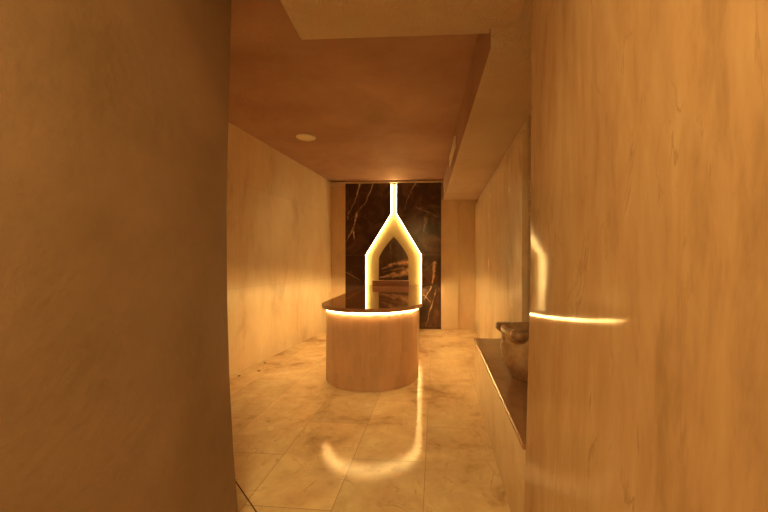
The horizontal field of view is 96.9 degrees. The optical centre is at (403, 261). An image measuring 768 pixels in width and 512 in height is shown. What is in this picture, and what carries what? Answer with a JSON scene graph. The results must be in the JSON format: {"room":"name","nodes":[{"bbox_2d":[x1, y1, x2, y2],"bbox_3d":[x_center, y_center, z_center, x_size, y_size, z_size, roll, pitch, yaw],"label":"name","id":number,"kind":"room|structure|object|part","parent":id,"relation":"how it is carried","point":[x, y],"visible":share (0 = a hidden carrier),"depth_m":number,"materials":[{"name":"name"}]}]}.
{"room":"spa","nodes":[
{"label":"spa","id":0,"kind":"room"},
{"bbox_2d":[0,0,237,511],"bbox_3d":[-1.810,-0.135,0.287,2.155,2.810,2.390,0,0,3],"label":"wall","id":1,"kind":"structure","parent":0,"point":[115,380],"depth_m":0.90,"materials":[{"name":"stone"}]},
{"bbox_2d":[236,481,256,511],"bbox_3d":[-0.772,1.270,1.751,0.006,0.003,0.863,0,0,-43],"label":"trim","id":2,"kind":"structure","parent":1,"relation":"attached to","point":[236,481],"depth_m":1.83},
{"bbox_2d":[227,122,330,376],"bbox_3d":[-2.018,-0.135,4.073,0.463,2.810,5.307,0,0,13],"label":"wall","id":3,"kind":"structure","parent":0,"point":[279,209],"depth_m":4.58,"materials":[{"name":"wood"}]},
{"bbox_2d":[228,0,477,181],"bbox_3d":[-0.511,-1.600,2.754,4.500,0.120,8.050,0,0,3],"label":"ceiling","id":4,"kind":"structure","parent":0,"point":[375,108],"depth_m":3.16,"materials":[{"name":"paint"}]},
{"bbox_2d":[296,133,315,140],"bbox_3d":[-1.208,-1.533,4.189,0.240,0.012,0.240,0,0,3],"label":"ceiling speaker","id":5,"kind":"object","parent":4,"relation":"attached to","point":[303,136],"visible":1,"depth_m":4.18,"materials":[{"name":"white plastic"}]},
{"bbox_2d":[298,135,313,139],"bbox_3d":[-1.208,-1.536,4.189,0.198,0.008,0.198,0,0,3],"label":"grille","id":6,"kind":"object","parent":5,"relation":"attached to","point":[301,137],"depth_m":4.18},
{"bbox_2d":[229,329,510,511],"bbox_3d":[-0.511,1.320,2.754,4.500,0.100,8.050,0,0,3],"label":"floor","id":7,"kind":"structure","parent":0,"point":[302,442],"depth_m":2.46,"materials":[{"name":"stone"}]},
{"bbox_2d":[322,286,421,391],"bbox_3d":[-0.300,0.861,4.869,1.120,0.818,3.201,0,0,3],"label":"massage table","id":8,"kind":"object","parent":7,"relation":"on","point":[372,332],"visible":0.99,"depth_m":3.40,"materials":[{"name":"wood"},{"name":"marble"}]},
{"bbox_2d":[372,280,408,285],"bbox_3d":[-0.242,0.398,6.378,0.685,0.106,0.176,0,0,3],"label":"block","id":9,"kind":"object","parent":8,"relation":"on","point":[374,282],"visible":0.98,"depth_m":6.29,"materials":[{"name":"brown wood"}]},
{"bbox_2d":[474,338,527,511],"bbox_3d":[0.895,1.020,2.423,0.687,0.500,2.014,0,0,3],"label":"stone bench","id":10,"kind":"object","parent":7,"relation":"on","point":[502,397],"visible":0.29,"depth_m":2.01,"materials":[{"name":"stone"}]},
{"bbox_2d":[495,322,528,381],"bbox_3d":[0.865,0.603,2.289,0.412,0.335,0.413,0,0,-2],"label":"basin","id":11,"kind":"object","parent":10,"relation":"on","point":[515,335],"visible":0.41,"depth_m":2.19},
{"bbox_3d":[0.706,0.471,2.441,0.100,0.073,0.120,0,0,42],"label":"handle","id":12,"kind":"part","parent":11,"relation":"part of","materials":[{"name":"metal"}]},
{"bbox_3d":[0.717,0.471,2.126,0.120,0.073,0.100,0,0,44],"label":"handle","id":13,"kind":"part","parent":11,"relation":"part of","materials":[{"name":"stone"}]},
{"bbox_2d":[280,0,525,39],"bbox_3d":[-0.062,-1.410,0.469,1.212,0.260,2.930,0,0,3],"label":"ceiling","id":14,"kind":"structure","parent":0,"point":[311,19],"depth_m":1.77,"materials":[{"name":"paint"}]},
{"bbox_2d":[366,183,477,328],"bbox_3d":[0.084,-0.135,6.607,3.500,2.810,0.195,0,0,3],"label":"wall","id":15,"kind":"structure","parent":0,"point":[466,208],"depth_m":6.45,"materials":[{"name":"wood"}]},
{"bbox_2d":[330,183,344,186],"bbox_3d":[-1.264,-1.476,6.535,0.283,0.052,0.085,0,0,3],"label":"trim","id":16,"kind":"structure","parent":15,"relation":"attached to","point":[331,184],"depth_m":6.50,"materials":[{"name":"paint"}]},
{"bbox_2d":[331,187,345,298],"bbox_3d":[-1.261,-0.090,6.560,0.278,2.720,0.035,0,0,3],"label":"trim","id":17,"kind":"structure","parent":15,"relation":"attached to","point":[338,285],"depth_m":6.54,"materials":[{"name":"wood"}]},
{"bbox_2d":[330,181,442,183],"bbox_3d":[-0.333,-1.514,6.478,2.150,0.025,0.105,0,0,3],"label":"trim","id":18,"kind":"structure","parent":15,"relation":"attached to","point":[364,181],"depth_m":6.42,"materials":[{"name":"paint"}]},
{"bbox_2d":[345,183,440,328],"bbox_3d":[-0.210,-0.125,6.497,1.826,2.782,0.052,0,0,3],"label":"arch panel","id":19,"kind":"object","parent":15,"relation":"attached to","point":[393,230],"visible":0.89,"depth_m":6.49,"materials":[{"name":"stone"}]},
{"bbox_2d":[441,200,457,328],"bbox_3d":[0.863,0.050,6.440,0.321,2.440,0.060,0,0,3],"label":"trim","id":20,"kind":"structure","parent":15,"relation":"attached to","point":[449,208],"depth_m":6.41,"materials":[{"name":"wood"}]},
{"bbox_2d":[475,116,530,338],"bbox_3d":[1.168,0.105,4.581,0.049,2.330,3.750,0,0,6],"label":"wall","id":21,"kind":"structure","parent":0,"point":[501,212],"depth_m":3.52,"materials":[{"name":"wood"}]},
{"bbox_2d":[524,0,767,511],"bbox_3d":[0.927,-0.135,0.181,1.167,2.810,2.455,0,0,3],"label":"wall","id":22,"kind":"structure","parent":0,"point":[647,391],"depth_m":0.64,"materials":[{"name":"wood"}]},
{"bbox_2d":[449,136,455,166],"bbox_3d":[0.610,-1.385,4.315,0.013,0.130,0.820,0,0,3],"label":"air vent","id":23,"kind":"object","parent":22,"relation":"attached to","point":[454,140],"visible":0.99,"depth_m":4.21,"materials":[{"name":"white plastic"}]},
{"bbox_2d":[443,0,530,199],"bbox_3d":[1.139,-1.355,3.927,1.122,0.370,5.050,0,0,3],"label":"ceiling beam","id":24,"kind":"structure","parent":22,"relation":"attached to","point":[496,101],"depth_m":2.63,"materials":[{"name":"paint"}]}
]}

